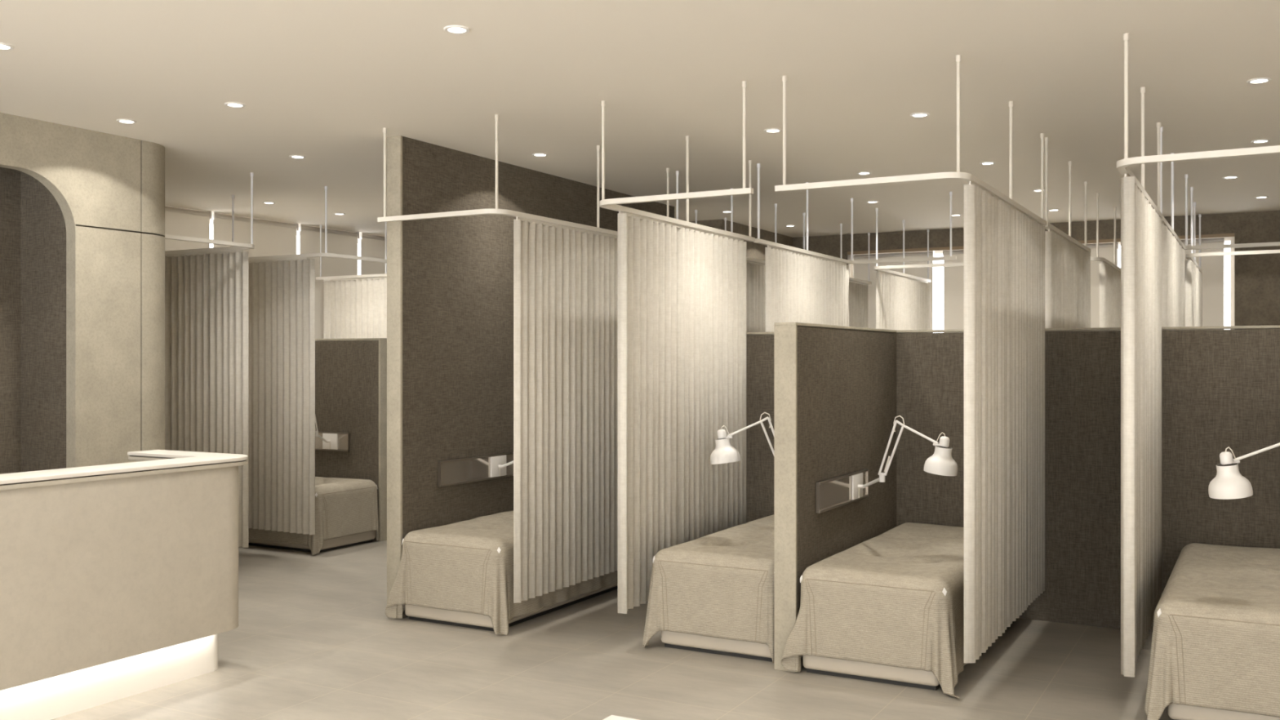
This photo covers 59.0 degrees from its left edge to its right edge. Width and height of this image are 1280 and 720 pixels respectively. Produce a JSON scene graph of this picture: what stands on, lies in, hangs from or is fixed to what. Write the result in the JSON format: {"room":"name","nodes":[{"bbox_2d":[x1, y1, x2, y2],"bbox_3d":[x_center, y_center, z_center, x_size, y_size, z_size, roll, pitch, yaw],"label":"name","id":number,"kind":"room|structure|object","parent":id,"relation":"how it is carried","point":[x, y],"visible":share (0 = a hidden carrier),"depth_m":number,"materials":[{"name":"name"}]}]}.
{"room":"hospital room","nodes":[
{"label":"hospital room","id":0,"kind":"room"},
{"bbox_2d":[0,112,164,474],"bbox_3d":[-6.091,0.110,4.846,2.550,3.080,7.790,0,0,29],"label":"wall","id":1,"kind":"structure","parent":0,"point":[82,211],"depth_m":7.14,"materials":[{"name":"beige paint"}]},
{"bbox_2d":[164,205,381,239],"bbox_3d":[-4.101,0.110,11.288,0.200,3.080,5.410,0,0,29],"label":"wall","id":2,"kind":"structure","parent":0,"point":[165,206],"depth_m":11.62,"materials":[{"name":"beige paint"}]},
{"bbox_2d":[164,206,211,251],"bbox_3d":[-4.408,0.063,10.433,0.070,2.984,1.070,0,0,29],"label":"roller blind","id":3,"kind":"object","parent":2,"relation":"attached to","point":[178,221],"visible":0.16,"depth_m":10.65,"materials":[{"name":"beige fabric"}]},
{"bbox_2d":[209,219,360,244],"bbox_3d":[-4.102,-0.060,11.277,0.050,2.620,4.930,0,0,29],"label":"window","id":4,"kind":"structure","parent":2,"relation":"in","point":[211,220],"depth_m":12.06,"materials":[{"name":"beige paint"}]},
{"bbox_2d":[211,211,298,257],"bbox_3d":[-3.872,0.063,11.403,0.070,2.984,1.085,0,0,29],"label":"roller blind","id":5,"kind":"object","parent":4,"relation":"attached to","point":[270,238],"visible":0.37,"depth_m":11.42,"materials":[{"name":"beige fabric"}]},
{"bbox_2d":[296,223,359,341],"bbox_3d":[-3.380,0.063,12.292,0.070,2.984,0.877,0,0,29],"label":"roller blind","id":6,"kind":"object","parent":2,"relation":"attached to","point":[343,242],"visible":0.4,"depth_m":12.21,"materials":[{"name":"beige fabric"}]},
{"bbox_2d":[359,232,385,275],"bbox_3d":[-2.971,0.063,13.033,0.070,2.984,0.736,0,0,29],"label":"roller blind","id":7,"kind":"object","parent":2,"relation":"attached to","point":[371,246],"visible":0.22,"depth_m":12.87,"materials":[{"name":"beige fabric"}]},
{"bbox_2d":[50,540,1173,719],"bbox_3d":[-0.178,1.710,5.828,12.550,0.120,15.630,0,0,29],"label":"floor","id":8,"kind":"structure","parent":0,"point":[314,638],"depth_m":5.97,"materials":[{"name":"beige ceramic"}]},
{"bbox_2d":[0,449,248,719],"bbox_3d":[-3.250,1.083,4.808,0.840,1.134,3.471,0,0,29],"label":"reception desk","id":9,"kind":"object","parent":8,"relation":"on","point":[117,581],"depth_m":5.39,"materials":[{"name":"beige"}]},
{"bbox_2d":[0,449,248,484],"bbox_3d":[-3.250,0.525,4.808,0.840,0.018,3.471,0,0,29],"label":"countertop","id":10,"kind":"structure","parent":9,"relation":"on","point":[181,458],"depth_m":5.57,"materials":[{"name":"beige stone"}]},
{"bbox_2d":[248,530,375,552],"bbox_3d":[-3.326,1.411,10.385,1.730,0.478,0.720,0,0,29],"label":"bed","id":11,"kind":"object","parent":8,"relation":"on","point":[366,537],"visible":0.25,"depth_m":9.93,"materials":[{"name":"beige"}]},
{"bbox_2d":[248,476,379,555],"bbox_3d":[-3.318,1.351,10.325,1.812,0.588,0.857,0,0,29],"label":"bedspread","id":12,"kind":"object","parent":11,"relation":"on","point":[344,507],"visible":0.47,"depth_m":9.87,"materials":[{"name":"beige fabric"}]},
{"bbox_2d":[315,337,386,541],"bbox_3d":[-3.168,0.725,10.806,1.900,1.850,0.110,0,0,29],"label":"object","id":13,"kind":"object","parent":8,"relation":"on","point":[351,374],"visible":0.47,"depth_m":10.45,"materials":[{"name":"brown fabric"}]},
{"bbox_2d":[315,431,349,451],"bbox_3d":[-3.078,0.759,10.680,0.878,0.170,0.024,0,0,29],"label":"strip","id":14,"kind":"object","parent":13,"relation":"attached to","point":[343,437],"visible":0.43,"depth_m":10.52,"materials":[{"name":"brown metal"}]},
{"bbox_2d":[315,415,337,449],"bbox_3d":[-3.001,0.573,10.261,0.183,0.518,0.695,0,0,19],"label":"lamp","id":15,"kind":"object","parent":14,"relation":"on","point":[330,441],"visible":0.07,"depth_m":10.54,"materials":[{"name":"white metal"}]},
{"bbox_2d":[404,583,617,631],"bbox_3d":[-0.726,1.411,7.854,0.720,0.478,1.910,0,0,29],"label":"bed","id":16,"kind":"object","parent":8,"relation":"on","point":[467,620],"visible":0.13,"depth_m":7.09,"materials":[{"name":"beige"}]},
{"bbox_2d":[385,510,617,635],"bbox_3d":[-0.722,1.354,7.819,0.962,0.582,2.010,0,0,29],"label":"bedspread","id":17,"kind":"object","parent":16,"relation":"on","point":[467,566],"visible":0.55,"depth_m":7.00,"materials":[{"name":"beige fabric"}]},
{"bbox_2d":[386,135,675,618],"bbox_3d":[-0.646,0.110,8.924,0.115,3.080,3.845,0,0,29],"label":"partition","id":18,"kind":"object","parent":8,"relation":"on","point":[450,280],"visible":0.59,"depth_m":7.64,"materials":[{"name":"brown fabric"}]},
{"bbox_2d":[437,452,513,486],"bbox_3d":[-1.128,0.759,7.908,0.024,0.170,0.858,0,0,29],"label":"strip","id":19,"kind":"object","parent":18,"relation":"attached to","point":[469,469],"visible":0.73,"depth_m":7.80,"materials":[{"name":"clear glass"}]},
{"bbox_2d":[490,454,513,477],"bbox_3d":[-0.750,0.573,7.918,0.672,0.518,0.183,0,0,35],"label":"lamp","id":20,"kind":"object","parent":19,"relation":"on","point":[498,464],"visible":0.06,"depth_m":8.07,"materials":[{"name":"white"}]},
{"bbox_2d":[602,715,639,719],"bbox_3d":[0.168,1.425,3.404,0.880,0.450,0.500,0,0,29],"label":"table","id":21,"kind":"object","parent":8,"relation":"on","point":[611,717],"visible":1,"depth_m":3.79,"materials":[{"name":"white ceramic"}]},
{"bbox_2d":[661,631,772,661],"bbox_3d":[0.848,1.411,7.084,0.720,0.478,1.740,0,0,29],"label":"bed","id":22,"kind":"object","parent":8,"relation":"on","point":[756,651],"visible":0.09,"depth_m":6.33,"materials":[{"name":"beige fabric"}]},
{"bbox_2d":[641,514,773,662],"bbox_3d":[0.795,1.349,7.072,0.846,0.592,1.822,0,0,29],"label":"bedspread","id":23,"kind":"object","parent":22,"relation":"on","point":[720,584],"visible":0.65,"depth_m":6.34,"materials":[{"name":"beige fabric"}]},
{"bbox_2d":[773,322,897,672],"bbox_3d":[1.222,0.725,6.828,0.123,1.850,1.875,0,0,29],"label":"divider","id":24,"kind":"object","parent":8,"relation":"on","point":[835,386],"visible":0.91,"depth_m":6.36,"materials":[{"name":"brown fabric"}]},
{"bbox_2d":[815,468,868,513],"bbox_3d":[1.192,0.759,6.622,0.024,0.170,0.878,0,0,29],"label":"strip","id":25,"kind":"object","parent":24,"relation":"attached to","point":[836,491],"visible":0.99,"depth_m":6.51,"materials":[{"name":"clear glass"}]},
{"bbox_2d":[851,415,957,499],"bbox_3d":[1.490,0.573,6.522,0.203,0.518,0.783,0,0,-34],"label":"lamp","id":26,"kind":"object","parent":25,"relation":"on","point":[941,462],"visible":1,"depth_m":6.28,"materials":[{"name":"white metal"}]},
{"bbox_3d":[1.064,0.759,6.693,0.024,0.170,0.878,0,0,29],"label":"strip","id":27,"kind":"object","parent":24,"relation":"attached to","visible":0},
{"bbox_2d":[710,412,773,464],"bbox_3d":[0.821,0.573,6.892,0.783,0.518,0.202,0,0,2],"label":"lamp","id":28,"kind":"object","parent":27,"relation":"on","point":[724,452],"visible":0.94,"depth_m":6.86,"materials":[{"name":"white"}]},
{"bbox_2d":[803,654,940,690],"bbox_3d":[1.613,1.411,6.601,0.720,0.478,1.845,0,0,29],"label":"bed","id":29,"kind":"object","parent":8,"relation":"on","point":[912,677],"visible":0.1,"depth_m":5.79,"materials":[{"name":"beige fabric"}]},
{"bbox_2d":[780,522,968,697],"bbox_3d":[1.629,1.354,6.556,0.987,0.583,1.960,0,0,29],"label":"bedspread","id":30,"kind":"object","parent":29,"relation":"on","point":[895,597],"visible":0.87,"depth_m":5.80,"materials":[{"name":"beige fabric"}]},
{"bbox_2d":[746,325,1279,632],"bbox_3d":[2.905,0.725,7.038,7.925,1.850,0.120,0,0,29],"label":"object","id":31,"kind":"object","parent":8,"relation":"on","point":[1220,388],"visible":0.27,"depth_m":7.03,"materials":[{"name":"brown fabric"}]},
{"bbox_2d":[1168,702,1279,719],"bbox_3d":[3.147,1.411,5.756,0.720,0.478,1.840,0,0,29],"label":"bed","id":32,"kind":"object","parent":8,"relation":"on","point":[1176,712],"visible":0.12,"depth_m":5.05,"materials":[{"name":"beige fabric"}]},
{"bbox_2d":[1144,542,1279,719],"bbox_3d":[3.105,1.353,5.744,0.976,0.585,1.951,0,0,29],"label":"bedspread","id":33,"kind":"object","parent":32,"relation":"on","point":[1215,644],"visible":1,"depth_m":5.05,"materials":[{"name":"beige fabric"}]},
{"bbox_3d":[3.545,0.725,5.545,0.120,1.850,1.875,0,0,29],"label":"divider","id":34,"kind":"object","parent":8,"relation":"on","visible":0},
{"bbox_3d":[3.387,0.759,5.408,0.024,0.170,0.878,0,0,29],"label":"strip","id":35,"kind":"object","parent":34,"relation":"attached to","visible":0},
{"bbox_2d":[1208,442,1279,499],"bbox_3d":[3.130,0.568,5.351,1.024,0.528,0.290,0,0,-25],"label":"lamp","id":36,"kind":"object","parent":35,"relation":"on","point":[1228,483],"visible":1,"depth_m":5.18,"materials":[{"name":"white"}]},
{"bbox_2d":[0,0,1279,237],"bbox_3d":[-0.178,-1.505,5.828,12.550,0.150,15.630,0,0,29],"label":"ceiling","id":37,"kind":"structure","parent":0,"point":[320,81],"depth_m":6.00,"materials":[{"name":"white paint"}]},
{"bbox_2d":[0,42,13,50],"bbox_3d":[-2.911,-1.427,5.151,0.112,0.007,0.112,0,0,29],"label":"recessed light","id":38,"kind":"object","parent":37,"relation":"in","point":[3,46],"visible":1,"depth_m":5.16,"materials":[{"name":"white ceramic"}]},
{"bbox_2d":[116,119,137,124],"bbox_3d":[-3.072,-1.427,6.775,0.112,0.007,0.112,0,0,29],"label":"recessed light","id":39,"kind":"object","parent":37,"relation":"in","point":[121,121],"visible":1,"depth_m":6.76,"materials":[{"name":"white ceramic"}]},
{"bbox_2d":[164,172,254,254],"bbox_3d":[-4.057,-1.141,8.745,2.097,0.578,0.982,0,0,29],"label":"rail","id":40,"kind":"object","parent":37,"relation":"hanging from","point":[236,246],"visible":0.44,"depth_m":8.64,"materials":[{"name":"beige paint"}]},
{"bbox_2d":[164,249,248,547],"bbox_3d":[-3.827,0.296,9.185,1.857,2.297,0.078,0,0,29],"label":"pleated curtain","id":41,"kind":"object","parent":40,"relation":"hanging from","point":[206,293],"visible":0.37,"depth_m":8.91,"materials":[{"name":"beige fabric"}]},
{"bbox_2d":[224,102,245,107],"bbox_3d":[-2.267,-1.427,6.338,0.112,0.007,0.112,0,0,29],"label":"recessed light","id":42,"kind":"object","parent":37,"relation":"in","point":[233,104],"visible":1,"depth_m":6.33,"materials":[{"name":"white ceramic"}]},
{"bbox_2d":[262,201,275,204],"bbox_3d":[-3.372,-1.427,10.291,0.112,0.007,0.112,0,0,29],"label":"recessed light","id":43,"kind":"object","parent":37,"relation":"in","point":[264,202],"visible":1,"depth_m":10.28,"materials":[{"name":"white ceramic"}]},
{"bbox_2d":[288,155,306,159],"bbox_3d":[-2.407,-1.427,7.957,0.112,0.007,0.112,0,0,29],"label":"recessed light","id":44,"kind":"object","parent":37,"relation":"in","point":[298,157],"visible":1,"depth_m":7.95,"materials":[{"name":"white ceramic"}]},
{"bbox_2d":[231,186,386,262],"bbox_3d":[-3.231,-1.141,10.241,2.097,0.578,1.061,0,0,29],"label":"rail","id":45,"kind":"object","parent":37,"relation":"hanging from","point":[326,254],"visible":0.61,"depth_m":9.49,"materials":[{"name":"white metal"}]},
{"bbox_2d":[248,257,315,534],"bbox_3d":[-3.479,0.296,9.817,1.814,2.297,0.079,0,0,29],"label":"pleated curtain","id":46,"kind":"object","parent":45,"relation":"hanging from","point":[282,291],"visible":0.43,"depth_m":9.54,"materials":[{"name":"beige fabric"}]},
{"bbox_2d":[333,213,345,215],"bbox_3d":[-2.939,-1.427,11.074,0.112,0.007,0.112,0,0,29],"label":"recessed light","id":47,"kind":"object","parent":37,"relation":"in","point":[338,214],"visible":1,"depth_m":11.07,"materials":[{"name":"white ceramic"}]},
{"bbox_2d":[315,222,386,279],"bbox_3d":[-2.730,-1.141,11.145,2.097,0.578,0.907,0,0,29],"label":"rail","id":48,"kind":"object","parent":37,"relation":"hanging from","point":[320,277],"visible":0.24,"depth_m":11.78,"materials":[{"name":"white metal"}]},
{"bbox_2d":[323,276,386,341],"bbox_3d":[-2.552,0.296,11.569,1.821,2.297,0.076,0,0,29],"label":"pleated curtain","id":49,"kind":"object","parent":48,"relation":"hanging from","point":[354,308],"visible":0.19,"depth_m":11.75,"materials":[{"name":"beige fabric"}]},
{"bbox_2d":[444,25,470,34],"bbox_3d":[-0.791,-1.427,4.894,0.112,0.007,0.112,0,0,29],"label":"recessed light","id":50,"kind":"object","parent":37,"relation":"in","point":[455,29],"visible":1,"depth_m":4.89,"materials":[{"name":"white ceramic"}]},
{"bbox_2d":[377,114,669,235],"bbox_3d":[-0.687,-1.141,7.731,0.917,0.578,2.202,0,0,29],"label":"rail","id":51,"kind":"object","parent":37,"relation":"hanging from","point":[480,211],"visible":0.95,"depth_m":6.91,"materials":[{"name":"beige paint"}]},
{"bbox_2d":[513,217,617,603],"bbox_3d":[-0.283,0.296,7.550,0.035,2.297,1.884,0,0,29],"label":"pleated curtain","id":52,"kind":"object","parent":51,"relation":"hanging from","point":[566,277],"visible":0.62,"depth_m":7.20,"materials":[{"name":"beige fabric"}]},
{"bbox_2d":[532,153,548,156],"bbox_3d":[-0.695,-1.427,7.880,0.112,0.007,0.112,0,0,29],"label":"recessed light","id":53,"kind":"object","parent":37,"relation":"in","point":[533,154],"visible":1,"depth_m":7.87,"materials":[{"name":"white ceramic"}]},
{"bbox_2d":[600,80,755,241],"bbox_3d":[0.683,-1.141,6.974,0.952,0.578,2.202,0,0,29],"label":"rail","id":54,"kind":"object","parent":37,"relation":"hanging from","point":[611,204],"visible":1,"depth_m":6.25,"materials":[{"name":"white metal"}]},
{"bbox_2d":[617,210,746,613],"bbox_3d":[0.306,0.296,7.273,0.102,2.297,1.829,0,0,28],"label":"pleated curtain","id":55,"kind":"object","parent":54,"relation":"hanging from","point":[682,289],"visible":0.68,"depth_m":7.05,"materials":[{"name":"beige fabric"}]},
{"bbox_2d":[721,210,730,213],"bbox_3d":[0.840,-1.427,10.905,0.112,0.007,0.112,0,0,29],"label":"recessed light","id":56,"kind":"object","parent":37,"relation":"in","point":[723,211],"visible":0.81,"depth_m":10.90,"materials":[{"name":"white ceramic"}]},
{"bbox_2d":[675,170,777,263],"bbox_3d":[0.388,-1.141,9.676,0.917,0.578,2.142,0,0,29],"label":"rail","id":57,"kind":"object","parent":37,"relation":"hanging from","point":[748,259],"visible":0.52,"depth_m":9.45,"materials":[{"name":"beige paint"}]},
{"bbox_2d":[746,260,764,332],"bbox_3d":[0.785,0.296,9.527,0.079,2.297,1.838,0,0,29],"label":"pleated curtain","id":58,"kind":"object","parent":57,"relation":"hanging from","point":[755,272],"visible":0.05,"depth_m":9.88,"materials":[{"name":"beige fabric"}]},
{"bbox_2d":[764,128,782,133],"bbox_3d":[0.829,-1.427,7.049,0.112,0.007,0.112,0,0,29],"label":"recessed light","id":59,"kind":"object","parent":37,"relation":"in","point":[772,130],"visible":1,"depth_m":7.04,"materials":[{"name":"white ceramic"}]},
{"bbox_2d":[753,163,956,263],"bbox_3d":[1.758,-1.141,8.919,0.952,0.578,2.142,0,0,29],"label":"rail","id":60,"kind":"object","parent":37,"relation":"hanging from","point":[757,240],"visible":0.91,"depth_m":9.62,"materials":[{"name":"beige paint"}]},
{"bbox_2d":[764,244,848,332],"bbox_3d":[1.399,0.296,9.217,0.035,2.297,1.889,0,0,29],"label":"pleated curtain","id":61,"kind":"object","parent":60,"relation":"hanging from","point":[800,287],"visible":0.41,"depth_m":9.06,"materials":[{"name":"beige fabric"}]},
{"bbox_2d":[857,171,871,174],"bbox_3d":[1.714,-1.427,8.656,0.112,0.007,0.112,0,0,29],"label":"recessed light","id":62,"kind":"object","parent":37,"relation":"in","point":[863,172],"visible":1,"depth_m":8.65,"materials":[{"name":"white ceramic"}]},
{"bbox_2d":[866,200,879,203],"bbox_3d":[2.101,-1.427,10.230,0.112,0.007,0.112,0,0,29],"label":"recessed light","id":63,"kind":"object","parent":37,"relation":"in","point":[868,202],"visible":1,"depth_m":10.23,"materials":[{"name":"white ceramic"}]},
{"bbox_2d":[774,54,1046,226],"bbox_3d":[1.630,-1.141,6.450,0.952,0.578,2.202,0,0,29],"label":"rail","id":64,"kind":"object","parent":37,"relation":"hanging from","point":[967,177],"visible":0.98,"depth_m":5.62,"materials":[{"name":"white metal"}]},
{"bbox_2d":[964,181,1044,662],"bbox_3d":[2.046,0.296,6.262,0.058,2.297,1.994,0,0,29],"label":"pleated curtain","id":65,"kind":"object","parent":64,"relation":"hanging from","point":[1004,247],"visible":1,"depth_m":5.93,"materials":[{"name":"beige fabric"}]},
{"bbox_2d":[910,112,929,117],"bbox_3d":[1.631,-1.427,6.599,0.112,0.007,0.112,0,0,29],"label":"recessed light","id":66,"kind":"object","parent":37,"relation":"in","point":[917,114],"visible":1,"depth_m":6.59,"materials":[{"name":"white ceramic"}]},
{"bbox_2d":[979,161,995,164],"bbox_3d":[2.524,-1.427,8.219,0.112,0.007,0.112,0,0,29],"label":"recessed light","id":67,"kind":"object","parent":37,"relation":"in","point":[984,162],"visible":1,"depth_m":8.21,"materials":[{"name":"white ceramic"}]},
{"bbox_2d":[724,186,1279,329],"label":"rail","id":68,"kind":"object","parent":37,"relation":"hanging from","point":[1228,237],"depth_m":11.08,"materials":[{"name":"white metal"}]},
{"bbox_2d":[848,280,867,328],"bbox_3d":[2.110,0.296,11.879,0.034,2.297,1.835,0,0,29],"label":"pleated curtain","id":69,"kind":"object","parent":68,"relation":"hanging from","point":[858,291],"visible":0.17,"depth_m":12.37,"materials":[{"name":"beige fabric"}]},
{"bbox_2d":[853,250,934,329],"bbox_3d":[2.845,-0.292,12.727,0.919,1.835,0.070,0,0,29],"label":"roller blind","id":70,"kind":"object","parent":68,"relation":"attached to","point":[860,271],"visible":0.27,"depth_m":12.77,"materials":[{"name":"beige fabric"}]},
{"bbox_2d":[875,270,929,330],"bbox_3d":[2.720,0.296,11.608,0.035,2.297,1.911,0,0,29],"label":"pleated curtain","id":71,"kind":"object","parent":68,"relation":"hanging from","point":[902,303],"visible":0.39,"depth_m":11.47,"materials":[{"name":"beige fabric"}]},
{"bbox_2d":[942,242,1119,333],"bbox_3d":[4.120,-0.292,12.022,1.784,1.835,0.070,0,0,29],"label":"roller blind","id":72,"kind":"object","parent":68,"relation":"attached to","point":[953,276],"visible":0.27,"depth_m":12.35,"materials":[{"name":"beige fabric"}]},
{"bbox_2d":[1099,261,1120,327],"bbox_3d":[4.424,0.296,10.600,0.094,2.297,1.838,0,0,29],"label":"pleated curtain","id":73,"kind":"object","parent":68,"relation":"hanging from","point":[1109,277],"visible":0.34,"depth_m":10.07,"materials":[{"name":"beige fabric"}]},
{"bbox_2d":[1184,257,1202,326],"bbox_3d":[5.003,0.296,10.266,0.097,2.297,1.813,0,0,29],"label":"pleated curtain","id":74,"kind":"object","parent":68,"relation":"hanging from","point":[1193,277],"visible":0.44,"depth_m":9.66,"materials":[{"name":"beige fabric"}]},
{"bbox_2d":[1180,237,1224,329],"bbox_3d":[5.356,-0.292,11.339,0.889,1.835,0.070,0,0,29],"label":"roller blind","id":75,"kind":"object","parent":68,"relation":"attached to","point":[1212,267],"visible":0.11,"depth_m":11.16,"materials":[{"name":"beige fabric"}]},
{"bbox_2d":[1031,189,1044,191],"bbox_3d":[3.362,-1.427,9.534,0.112,0.007,0.112,0,0,29],"label":"recessed light","id":76,"kind":"object","parent":37,"relation":"in","point":[1034,190],"visible":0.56,"depth_m":9.54,"materials":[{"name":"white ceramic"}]},
{"bbox_2d":[1048,208,1059,211],"bbox_3d":[3.944,-1.427,10.788,0.112,0.007,0.112,0,0,29],"label":"recessed light","id":77,"kind":"object","parent":37,"relation":"in","point":[1051,210],"visible":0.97,"depth_m":10.79,"materials":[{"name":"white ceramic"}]},
{"bbox_2d":[1044,137,1090,253],"bbox_3d":[2.705,-1.141,8.395,0.952,0.578,2.142,0,0,29],"label":"rail","id":78,"kind":"object","parent":37,"relation":"hanging from","point":[1049,225],"visible":0.57,"depth_m":8.01,"materials":[{"name":"beige paint"}]},
{"bbox_2d":[1044,228,1090,331],"bbox_3d":[3.083,0.296,8.176,0.096,2.297,1.857,0,0,29],"label":"pleated curtain","id":79,"kind":"object","parent":78,"relation":"hanging from","point":[1067,265],"visible":0.34,"depth_m":7.88,"materials":[{"name":"beige fabric"}]},
{"bbox_2d":[1116,33,1279,219],"bbox_3d":[3.015,-1.141,5.685,0.942,0.578,2.202,0,0,29],"label":"rail","id":80,"kind":"object","parent":37,"relation":"hanging from","point":[1122,165],"visible":0.94,"depth_m":4.96,"materials":[{"name":"beige paint"}]},
{"bbox_2d":[1120,173,1161,677],"bbox_3d":[2.674,0.296,5.990,0.074,2.297,1.876,0,0,29],"label":"pleated curtain","id":81,"kind":"object","parent":80,"relation":"hanging from","point":[1140,225],"visible":0.94,"depth_m":5.54,"materials":[{"name":"beige fabric"}]},
{"bbox_2d":[1160,127,1279,249],"bbox_3d":[4.090,-1.141,7.629,0.942,0.578,2.142,0,0,29],"label":"rail","id":82,"kind":"object","parent":37,"relation":"hanging from","point":[1164,221],"visible":0.73,"depth_m":8.47,"materials":[{"name":"beige paint"}]},
{"bbox_2d":[1161,223,1184,326],"bbox_3d":[3.681,0.296,7.868,0.091,2.297,1.836,0,0,29],"label":"pleated curtain","id":83,"kind":"object","parent":82,"relation":"hanging from","point":[1172,253],"visible":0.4,"depth_m":7.45,"materials":[{"name":"beige fabric"}]},
{"bbox_2d":[1222,176,1239,178],"bbox_3d":[4.618,-1.427,8.851,0.112,0.007,0.112,0,0,29],"label":"recessed light","id":84,"kind":"object","parent":37,"relation":"in","point":[1225,177],"visible":1,"depth_m":8.85,"materials":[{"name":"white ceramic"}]},
{"bbox_2d":[1246,77,1271,84],"bbox_3d":[3.167,-1.427,5.791,0.112,0.007,0.112,0,0,29],"label":"recessed light","id":85,"kind":"object","parent":37,"relation":"in","point":[1262,80],"visible":1,"depth_m":5.78,"materials":[{"name":"white ceramic"}]},
{"bbox_2d":[1250,139,1270,143],"bbox_3d":[4.052,-1.427,7.392,0.112,0.007,0.112,0,0,29],"label":"recessed light","id":86,"kind":"object","parent":37,"relation":"in","point":[1257,141],"visible":1,"depth_m":7.39,"materials":[{"name":"white ceramic"}]},
{"bbox_2d":[1253,195,1268,199],"bbox_3d":[5.457,-1.427,9.941,0.112,0.007,0.112,0,0,29],"label":"recessed light","id":87,"kind":"object","parent":37,"relation":"in","point":[1262,197],"visible":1,"depth_m":9.92,"materials":[{"name":"white ceramic"}]},
{"bbox_2d":[688,219,792,260],"bbox_3d":[-0.518,0.110,13.512,4.320,3.080,2.210,0,0,29],"label":"wall","id":88,"kind":"structure","parent":0,"point":[755,251],"depth_m":12.19,"materials":[{"name":"beige paint"}]},
{"bbox_2d":[792,210,1279,325],"bbox_3d":[5.242,0.110,11.448,8.100,3.080,0.250,0,0,29],"label":"wall","id":89,"kind":"structure","parent":0,"point":[1256,277],"depth_m":11.01,"materials":[{"name":"beige paint"}]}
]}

